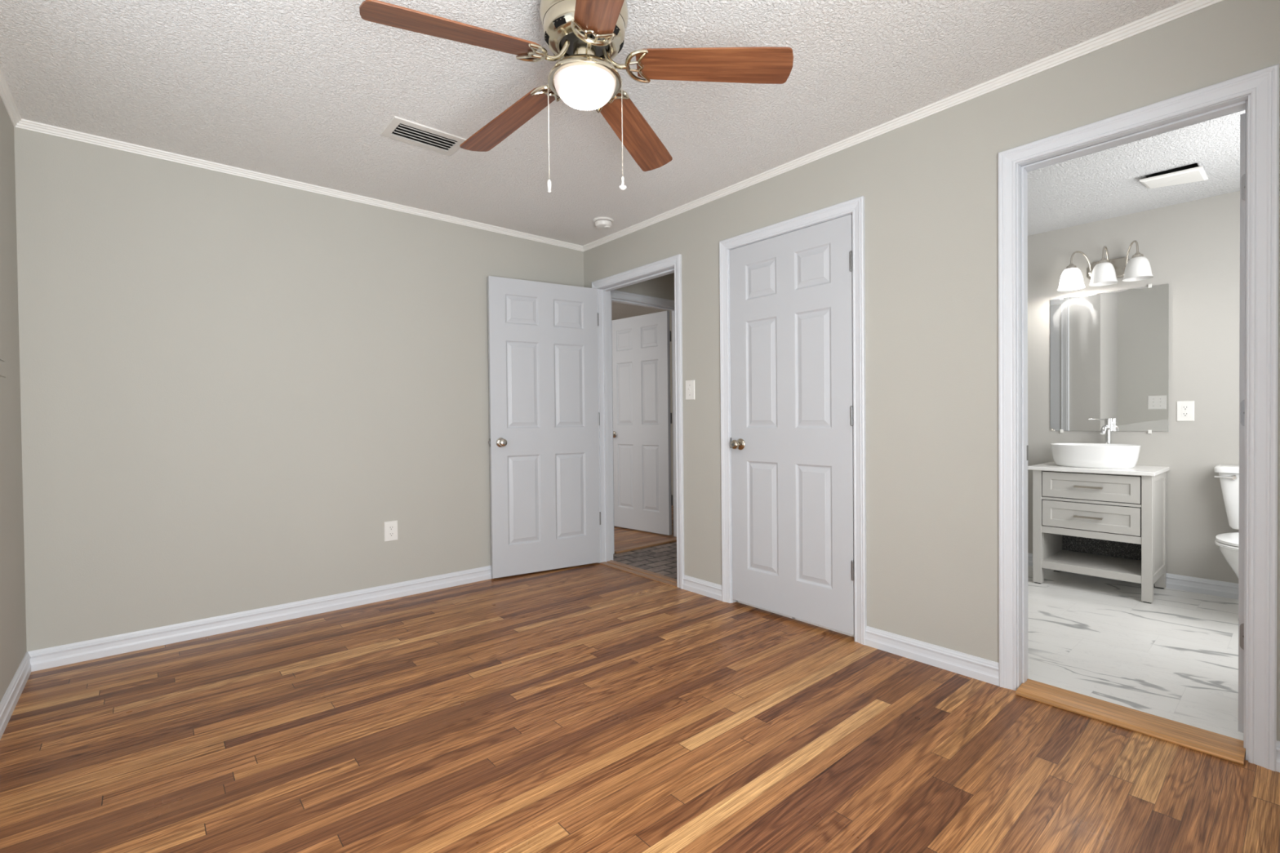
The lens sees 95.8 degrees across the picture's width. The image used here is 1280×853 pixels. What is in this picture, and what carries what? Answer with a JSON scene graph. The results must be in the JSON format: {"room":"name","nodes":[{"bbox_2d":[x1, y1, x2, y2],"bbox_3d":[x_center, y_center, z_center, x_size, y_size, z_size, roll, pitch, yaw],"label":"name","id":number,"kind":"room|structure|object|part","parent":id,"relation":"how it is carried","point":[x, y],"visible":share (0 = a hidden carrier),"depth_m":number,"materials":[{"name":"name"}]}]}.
{"room":"empty bedroom","nodes":[
{"label":"empty bedroom","id":0,"kind":"room"},
{"bbox_2d":[0,96,26,702],"bbox_3d":[-1.342,-0.069,0.862,0.100,2.496,4.250,-1,1,-41],"label":"wall","id":1,"kind":"structure","parent":0,"point":[13,648],"depth_m":2.31,"materials":[{"name":"paint"}]},
{"bbox_2d":[0,293,6,377],"bbox_3d":[-2.291,-0.344,2.044,0.004,0.310,0.500,-1,1,-41],"label":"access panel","id":2,"kind":"object","parent":1,"relation":"attached to","point":[2,365],"visible":1,"depth_m":2.18,"materials":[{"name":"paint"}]},
{"bbox_3d":[-2.283,-0.374,2.034,0.004,0.250,0.475,-1,1,-41],"label":"panel door","id":3,"kind":"part","parent":2,"relation":"part of","materials":[{"name":"paint"}]},
{"bbox_3d":[-2.290,-0.217,2.045,0.004,0.056,0.500,-1,1,-41],"label":"panel frame","id":4,"kind":"part","parent":2,"relation":"part of","materials":[{"name":"paint"}]},
{"bbox_2d":[0,66,21,127],"bbox_3d":[-1.339,-1.301,0.925,0.026,0.034,4.150,-1,1,-41],"label":"trim","id":5,"kind":"structure","parent":1,"relation":"attached to","point":[6,95],"depth_m":2.32,"materials":[{"name":"paint"}]},
{"bbox_2d":[0,651,31,739],"bbox_3d":[-1.320,1.033,0.952,0.014,0.088,4.150,-1,1,-41],"label":"baseboard","id":6,"kind":"structure","parent":1,"relation":"attached to","point":[12,695],"depth_m":2.22,"materials":[{"name":"paint"}]},
{"bbox_2d":[13,127,674,651],"bbox_3d":[-0.717,-0.120,4.270,5.483,2.496,0.115,-1,1,-41],"label":"wall","id":7,"kind":"structure","parent":0,"point":[232,386],"depth_m":3.00,"materials":[{"name":"paint"}]},
{"bbox_2d":[27,565,492,671],"bbox_3d":[-1.538,1.002,3.488,2.983,0.088,0.014,-1,1,-41],"label":"baseboard","id":8,"kind":"structure","parent":7,"relation":"attached to","point":[76,652],"depth_m":3.00,"materials":[{"name":"paint"}]},
{"bbox_2d":[14,118,583,251],"bbox_3d":[-1.557,-1.332,3.453,2.983,0.034,0.026,-1,1,-41],"label":"trim","id":9,"kind":"structure","parent":7,"relation":"attached to","point":[25,124],"depth_m":3.07,"materials":[{"name":"paint"}]},
{"bbox_2d":[384,520,397,542],"bbox_3d":[-1.511,0.636,3.513,0.078,0.120,0.007,-1,1,-41],"label":"wall outlet","id":10,"kind":"object","parent":7,"relation":"attached to","point":[390,527],"visible":1,"depth_m":3.51,"materials":[{"name":"white plastic"}]},
{"bbox_2d":[388,532,394,536],"bbox_3d":[-1.509,0.655,3.512,0.033,0.025,0.002,-1,1,-41],"label":"receptacle","id":11,"kind":"object","parent":10,"relation":"attached to","point":[390,534],"depth_m":3.51,"materials":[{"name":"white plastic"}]},
{"bbox_2d":[388,525,394,530],"bbox_3d":[-1.510,0.616,3.511,0.033,0.025,0.002,-1,1,-41],"label":"receptacle","id":12,"kind":"object","parent":10,"relation":"attached to","point":[390,527],"depth_m":3.51,"materials":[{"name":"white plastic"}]},
{"bbox_2d":[612,311,672,535],"bbox_3d":[-0.033,-0.029,5.445,0.781,2.017,0.105,0,1,42],"label":"door","id":13,"kind":"structure","parent":7,"relation":"in","point":[642,416],"depth_m":5.41,"materials":[{"name":"paint"}]},
{"bbox_2d":[610,289,676,554],"bbox_3d":[0.044,-0.042,4.911,0.896,2.106,0.133,-1,1,-41],"label":"door frame","id":14,"kind":"structure","parent":7,"relation":"attached to","point":[619,296],"depth_m":4.95,"materials":[{"name":"paint"}]},
{"bbox_2d":[0,0,1186,319],"bbox_3d":[-0.449,-1.417,3.925,5.483,0.100,7.750,-1,1,-41],"label":"ceiling","id":15,"kind":"structure","parent":0,"point":[301,91],"depth_m":2.29,"materials":[{"name":"white paint"}]},
{"bbox_2d":[380,115,466,155],"bbox_3d":[-0.999,-1.339,2.684,0.335,0.012,0.204,-1,1,-41],"label":"ceiling vent","id":16,"kind":"object","parent":15,"relation":"in","point":[400,129],"visible":0.98,"depth_m":2.67,"materials":[{"name":"metal"}]},
{"bbox_2d":[359,0,793,192],"bbox_3d":[-0.207,-1.041,1.835,1.228,0.601,1.223,-1,1,-41],"label":"ceiling fan","id":17,"kind":"object","parent":15,"relation":"hanging from","point":[585,37],"visible":1,"depth_m":1.78,"materials":[{"name":"wood"}]},
{"bbox_3d":[-0.522,-1.109,1.623,0.481,0.006,0.135,-6,16,-30],"label":"fan blade","id":18,"kind":"part","parent":17,"relation":"part of","materials":[{"name":"brown wood"}]},
{"bbox_3d":[-0.477,-1.103,2.095,0.481,0.006,0.135,-8,8,41],"label":"fan blade","id":19,"kind":"part","parent":17,"relation":"part of","materials":[{"name":"brown wood"}]},
{"bbox_3d":[-0.289,-0.940,1.829,0.003,0.310,0.003,-1,1,-41],"label":"pull chain","id":20,"kind":"part","parent":17,"relation":"part of","materials":[{"name":"white metal"}]},
{"bbox_3d":[-0.174,-1.056,1.829,0.193,0.072,0.193,-1,1,-41],"label":"lamp shade","id":21,"kind":"part","parent":17,"relation":"part of","materials":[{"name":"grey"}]},
{"bbox_3d":[-0.086,-1.119,1.433,0.135,0.006,0.481,12,1,-13],"label":"fan blade","id":22,"kind":"part","parent":17,"relation":"part of","materials":[{"name":"brown wood"}]},
{"bbox_3d":[-0.056,-0.945,1.827,0.003,0.305,0.003,-1,1,-41],"label":"pull chain","id":23,"kind":"part","parent":17,"relation":"part of","materials":[{"name":"white metal"}]},
{"bbox_3d":[-0.014,-1.108,2.199,0.135,0.006,0.481,-14,-11,22],"label":"fan blade","id":24,"kind":"part","parent":17,"relation":"part of","materials":[{"name":"brown wood"}]},
{"bbox_3d":[0.228,-1.118,1.790,0.481,0.006,0.135,4,-11,5],"label":"fan blade","id":25,"kind":"part","parent":17,"relation":"part of","materials":[{"name":"brown wood"}]},
{"bbox_2d":[593,217,613,229],"bbox_3d":[-0.243,-1.341,3.837,0.136,0.054,0.136,-1,1,-41],"label":"smoke detector","id":26,"kind":"object","parent":15,"relation":"attached to","point":[602,223],"visible":1,"depth_m":3.80,"materials":[{"name":"white plastic"}]},
{"bbox_2d":[0,505,1279,852],"bbox_3d":[-0.391,1.072,3.920,5.483,0.114,7.650,-1,1,-41],"label":"floor","id":27,"kind":"structure","parent":0,"point":[592,708],"depth_m":1.97,"materials":[{"name":"brown wood"}]},
{"bbox_2d":[599,560,676,586],"bbox_3d":[0.005,1.019,4.041,0.116,0.009,0.811,-1,1,-41],"label":"threshold","id":28,"kind":"object","parent":27,"relation":"on","point":[665,580],"visible":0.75,"depth_m":4.01,"materials":[{"name":"brown wood"}]},
{"bbox_2d":[614,537,676,553],"bbox_3d":[0.085,1.002,4.889,0.766,0.019,0.056,-1,1,-41],"label":"threshold","id":29,"kind":"object","parent":27,"relation":"on","point":[674,540],"visible":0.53,"depth_m":4.84,"materials":[{"name":"brown wood"}]},
{"bbox_2d":[1032,470,1166,603],"bbox_3d":[2.838,0.629,3.586,0.486,0.719,0.573,-1,1,-41],"label":"vanity cabinet","id":30,"kind":"object","parent":27,"relation":"on","point":[1121,517],"visible":0.94,"depth_m":3.48,"materials":[{"name":"beige paint"}]},
{"bbox_3d":[2.520,0.628,3.660,0.047,0.713,0.047,-1,1,-41],"label":"leg","id":31,"kind":"part","parent":30,"relation":"part of","materials":[{"name":"beige paint"}]},
{"bbox_3d":[2.833,0.622,3.929,0.047,0.713,0.047,-1,1,-41],"label":"leg","id":32,"kind":"part","parent":30,"relation":"part of","materials":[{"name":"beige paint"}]},
{"bbox_3d":[2.665,0.540,3.438,0.034,0.013,0.136,-1,1,-41],"label":"handle","id":33,"kind":"part","parent":30,"relation":"part of","materials":[{"name":"silver metal"}]},
{"bbox_3d":[2.664,0.360,3.436,0.034,0.013,0.136,-1,1,-41],"label":"handle","id":34,"kind":"part","parent":30,"relation":"part of","materials":[{"name":"silver metal"}]},
{"bbox_2d":[1041,550,1141,583],"bbox_3d":[2.847,0.862,3.595,0.445,0.045,0.479,-1,1,-41],"label":"shelf","id":35,"kind":"object","parent":30,"relation":"attached to","point":[1094,563],"depth_m":3.56,"materials":[{"name":"beige paint"}]},
{"bbox_3d":[2.680,0.540,3.451,0.018,0.158,0.469,-1,1,-41],"label":"drawer","id":36,"kind":"part","parent":30,"relation":"part of","materials":[{"name":"beige paint"}]},
{"bbox_3d":[2.679,0.360,3.449,0.018,0.152,0.469,-1,1,-41],"label":"drawer","id":37,"kind":"part","parent":30,"relation":"part of","materials":[{"name":"beige paint"}]},
{"bbox_2d":[1027,462,1169,475],"bbox_3d":[2.836,0.259,3.591,0.499,0.021,0.610,-1,1,-41],"label":"countertop","id":38,"kind":"structure","parent":30,"relation":"on","point":[1050,466],"depth_m":3.44,"materials":[{"name":"white stone"}]},
{"bbox_2d":[1050,443,1140,468],"bbox_3d":[2.823,0.180,3.597,0.334,0.136,0.440,-1,1,-41],"label":"vessel sink","id":39,"kind":"object","parent":38,"relation":"in","point":[1103,455],"visible":1,"depth_m":3.48,"materials":[{"name":"white ceramic"}]},
{"bbox_2d":[1088,418,1111,444],"bbox_3d":[2.951,0.098,3.670,0.115,0.297,0.174,0,1,16],"label":"sink faucet","id":40,"kind":"object","parent":38,"relation":"on","point":[1106,429],"visible":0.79,"depth_m":3.68,"materials":[{"name":"silver metal"}]},
{"bbox_3d":[2.950,-0.044,3.733,0.089,0.011,0.008,0,1,44],"label":"lever","id":41,"kind":"part","parent":40,"relation":"part of","materials":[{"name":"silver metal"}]},
{"bbox_3d":[2.932,0.021,3.646,0.141,0.057,0.026,-1,1,-39],"label":"spout","id":42,"kind":"part","parent":40,"relation":"part of","materials":[{"name":"silver metal"}]},
{"bbox_3d":[2.990,-0.033,3.693,0.035,0.037,0.035,-1,1,-41],"label":"handle","id":43,"kind":"part","parent":40,"relation":"part of","materials":[{"name":"silver metal"}]},
{"bbox_3d":[3.016,0.554,3.738,0.008,0.564,0.479,-1,1,-41],"label":"panel","id":44,"kind":"part","parent":30,"relation":"part of","materials":[{"name":"grey wood"}]},
{"bbox_3d":[2.862,0.630,3.261,0.047,0.713,0.047,-1,1,-41],"label":"leg","id":45,"kind":"part","parent":30,"relation":"part of","materials":[{"name":"beige paint"}]},
{"bbox_3d":[3.175,0.624,3.529,0.047,0.713,0.047,-1,1,-41],"label":"leg","id":46,"kind":"part","parent":30,"relation":"part of","materials":[{"name":"beige paint"}]},
{"bbox_2d":[1015,679,1245,764],"bbox_3d":[1.700,1.022,2.044,0.151,0.020,0.608,-1,1,-41],"label":"threshold","id":47,"kind":"object","parent":27,"relation":"on","point":[1224,747],"visible":0.88,"depth_m":1.99,"materials":[{"name":"brown wood"}]},
{"bbox_2d":[1213,464,1239,577],"bbox_3d":[3.228,0.608,2.968,0.720,0.769,0.436,-1,1,-41],"label":"toilet","id":48,"kind":"object","parent":27,"relation":"on","point":[1228,474],"visible":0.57,"depth_m":3.17,"materials":[{"name":"white ceramic"}]},
{"bbox_3d":[3.231,0.280,3.189,0.024,0.028,0.089,-1,1,-41],"label":"flush lever","id":49,"kind":"part","parent":48,"relation":"part of","materials":[{"name":"silver metal"}]},
{"bbox_3d":[3.417,0.239,3.128,0.212,0.038,0.436,-1,1,-41],"label":"tank lid","id":50,"kind":"part","parent":48,"relation":"part of","materials":[{"name":"white ceramic"}]},
{"bbox_3d":[3.120,0.596,2.876,0.438,0.016,0.370,-1,1,-41],"label":"seat","id":51,"kind":"part","parent":48,"relation":"part of","materials":[{"name":"white plastic"}]},
{"bbox_3d":[3.124,0.573,2.879,0.434,0.025,0.366,-1,1,-41],"label":"seat lid","id":52,"kind":"part","parent":48,"relation":"part of","materials":[{"name":"white plastic"}]},
{"bbox_3d":[3.213,0.799,2.956,0.670,0.388,0.362,-1,1,-41],"label":"bowl","id":53,"kind":"part","parent":48,"relation":"part of","materials":[{"name":"white ceramic"}]},
{"bbox_3d":[3.420,0.412,3.131,0.190,0.307,0.404,-1,1,-41],"label":"tank","id":54,"kind":"part","parent":48,"relation":"part of","materials":[{"name":"white ceramic"}]},
{"bbox_2d":[667,310,673,506],"bbox_3d":[0.222,-0.170,7.312,0.100,2.496,3.285,-1,1,-41],"label":"wall","id":55,"kind":"structure","parent":0,"point":[670,312],"depth_m":7.04,"materials":[{"name":"paint"}]},
{"bbox_2d":[583,0,1279,741],"bbox_3d":[1.005,-0.119,2.872,0.115,2.496,4.250,-1,1,-41],"label":"wall","id":56,"kind":"structure","parent":0,"point":[928,185],"depth_m":2.49,"materials":[{"name":"paint"}]},
{"bbox_2d":[591,253,684,589],"bbox_3d":[0.001,-0.030,4.033,0.132,2.106,0.941,-1,1,-41],"label":"door frame","id":57,"kind":"structure","parent":56,"relation":"attached to","point":[671,264],"depth_m":4.29,"materials":[{"name":"paint"}]},
{"bbox_2d":[487,275,600,578],"bbox_3d":[-0.644,0.002,4.074,0.831,2.031,0.103,-1,1,-31],"label":"door","id":58,"kind":"structure","parent":57,"relation":"attached to","point":[544,415],"depth_m":4.07,"materials":[{"name":"paint"}]},
{"bbox_3d":[-0.925,0.109,3.887,0.065,0.065,0.066,-1,1,-31],"label":"knob","id":59,"kind":"part","parent":58,"relation":"part of","materials":[{"name":"silver metal"}]},
{"bbox_2d":[685,380,694,399],"bbox_3d":[0.307,-0.226,3.584,0.016,0.120,0.078,-1,1,-41],"label":"light switch","id":60,"kind":"object","parent":56,"relation":"attached to","point":[690,384],"visible":1,"depth_m":3.58,"materials":[{"name":"white plastic"}]},
{"bbox_2d":[682,574,722,600],"bbox_3d":[0.382,0.982,3.528,0.014,0.088,0.327,-1,1,-41],"label":"baseboard","id":61,"kind":"structure","parent":56,"relation":"attached to","point":[707,588],"depth_m":3.52,"materials":[{"name":"paint"}]},
{"bbox_2d":[729,213,854,635],"bbox_3d":[0.762,-0.005,3.045,0.103,2.019,0.762,-1,1,-41],"label":"door","id":62,"kind":"structure","parent":56,"relation":"in","point":[791,293],"depth_m":3.02,"materials":[{"name":"paint"}]},
{"bbox_3d":[0.547,0.102,3.273,0.066,0.065,0.065,-1,1,-41],"label":"knob","id":63,"kind":"part","parent":62,"relation":"part of","materials":[{"name":"gold metal"}]},
{"bbox_2d":[719,195,866,644],"bbox_3d":[0.809,-0.025,3.089,0.132,2.106,0.889,-1,1,-41],"label":"door frame","id":64,"kind":"structure","parent":56,"relation":"attached to","point":[855,206],"depth_m":2.77,"materials":[{"name":"paint"}]},
{"bbox_2d":[582,0,1223,251],"bbox_3d":[0.907,-1.349,2.848,0.026,0.034,4.150,-1,1,-41],"label":"trim","id":65,"kind":"structure","parent":56,"relation":"attached to","point":[1184,8],"depth_m":2.38,"materials":[{"name":"paint"}]},
{"bbox_2d":[865,626,999,686],"bbox_3d":[1.249,0.987,2.515,0.014,0.088,0.562,-1,1,-41],"label":"baseboard","id":66,"kind":"structure","parent":56,"relation":"attached to","point":[985,670],"depth_m":2.49,"materials":[{"name":"paint"}]},
{"bbox_2d":[998,63,1279,771],"bbox_3d":[1.711,-0.021,2.049,0.150,2.106,0.741,-1,1,-41],"label":"door frame","id":67,"kind":"structure","parent":56,"relation":"attached to","point":[1256,92],"depth_m":1.80,"materials":[{"name":"paint"}]},
{"bbox_3d":[1.546,0.105,2.310,0.026,0.060,0.002,-1,1,-41],"label":"strike plate","id":68,"kind":"part","parent":67,"relation":"part of","materials":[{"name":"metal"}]},
{"bbox_2d":[1238,112,1245,733],"bbox_3d":[2.213,-0.009,2.055,0.617,2.013,0.104,-1,1,-30],"label":"door","id":69,"kind":"structure","parent":56,"relation":"in","point":[1242,117],"depth_m":1.88,"materials":[{"name":"paint"}]},
{"bbox_2d":[1275,740,1279,772],"bbox_3d":[2.099,0.991,1.522,0.014,0.088,0.570,-1,1,-41],"label":"baseboard","id":70,"kind":"structure","parent":56,"relation":"attached to","point":[1277,760],"depth_m":1.73,"materials":[{"name":"paint"}]},
{"bbox_2d":[1027,191,1239,583],"bbox_3d":[2.998,-0.137,3.854,0.100,2.465,2.650,-1,1,-41],"label":"wall","id":71,"kind":"structure","parent":0,"point":[1193,247],"depth_m":3.47,"materials":[{"name":"paint"}]},
{"bbox_2d":[1057,240,1153,291],"bbox_3d":[2.934,-1.018,3.650,0.231,0.247,0.474,-1,1,-41],"label":"vanity light","id":72,"kind":"object","parent":71,"relation":"attached to","point":[1104,272],"visible":1,"depth_m":3.62,"materials":[{"name":"white glass"}]},
{"bbox_3d":[2.794,-0.958,3.748,0.144,0.128,0.144,-1,1,-41],"label":"lamp shade","id":73,"kind":"part","parent":72,"relation":"part of","materials":[{"name":"white glass"}]},
{"bbox_3d":[2.870,-1.073,3.764,0.167,0.139,0.013,-1,1,-12],"label":"arm","id":74,"kind":"part","parent":72,"relation":"part of","materials":[{"name":"silver metal"}]},
{"bbox_3d":[2.902,-0.958,3.623,0.144,0.128,0.144,-1,1,-41],"label":"lamp shade","id":75,"kind":"part","parent":72,"relation":"part of","materials":[{"name":"white glass"}]},
{"bbox_3d":[2.953,-1.072,3.666,0.149,0.139,0.011,-1,1,-41],"label":"arm","id":76,"kind":"part","parent":72,"relation":"part of","materials":[{"name":"silver metal"}]},
{"bbox_3d":[3.037,-1.072,3.569,0.013,0.139,0.167,0,1,21],"label":"arm","id":77,"kind":"part","parent":72,"relation":"part of","materials":[{"name":"silver metal"}]},
{"bbox_3d":[3.009,-0.957,3.498,0.144,0.128,0.144,-1,1,-41],"label":"lamp shade","id":78,"kind":"part","parent":72,"relation":"part of","materials":[{"name":"white glass"}]},
{"bbox_2d":[1050,284,1168,433],"bbox_3d":[3.014,-0.419,3.743,0.010,0.929,0.604,-1,1,-41],"label":"wall mirror","id":79,"kind":"object","parent":71,"relation":"attached to","point":[1109,351],"visible":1,"depth_m":3.72,"materials":[{"name":"clear glass"}]},
{"bbox_2d":[1027,552,1238,599],"bbox_3d":[2.965,0.940,3.831,0.014,0.088,2.650,-1,1,-41],"label":"baseboard","id":80,"kind":"structure","parent":71,"relation":"attached to","point":[1194,584],"depth_m":3.42,"materials":[{"name":"paint"}]},
{"bbox_2d":[1176,400,1194,421],"bbox_3d":[3.264,-0.092,3.462,0.007,0.120,0.078,-1,1,-41],"label":"wall outlet","id":81,"kind":"object","parent":71,"relation":"attached to","point":[1184,409],"visible":1,"depth_m":3.46,"materials":[{"name":"white plastic"}]},
{"bbox_2d":[1181,412,1189,416],"bbox_3d":[3.262,-0.072,3.460,0.002,0.025,0.033,-1,1,-41],"label":"receptacle","id":82,"kind":"object","parent":81,"relation":"attached to","point":[1183,414],"depth_m":3.46,"materials":[{"name":"white plastic"}]},
{"bbox_2d":[1181,405,1189,409],"bbox_3d":[3.262,-0.112,3.460,0.002,0.025,0.033,-1,1,-41],"label":"receptacle","id":83,"kind":"object","parent":81,"relation":"attached to","point":[1183,407],"depth_m":3.46,"materials":[{"name":"white plastic"}]},
{"bbox_2d":[1027,110,1245,235],"bbox_3d":[2.217,-1.337,3.114,2.210,0.030,2.750,-1,1,-41],"label":"ceiling","id":84,"kind":"structure","parent":0,"point":[1104,184],"depth_m":3.08,"materials":[{"name":"white paint"}]},
{"bbox_2d":[1139,162,1208,188],"bbox_3d":[2.814,-1.369,3.050,0.245,0.163,0.240,-1,1,-41],"label":"exhaust fan","id":85,"kind":"object","parent":84,"relation":"on","point":[1190,173],"visible":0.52,"depth_m":3.04,"materials":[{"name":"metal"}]}
]}

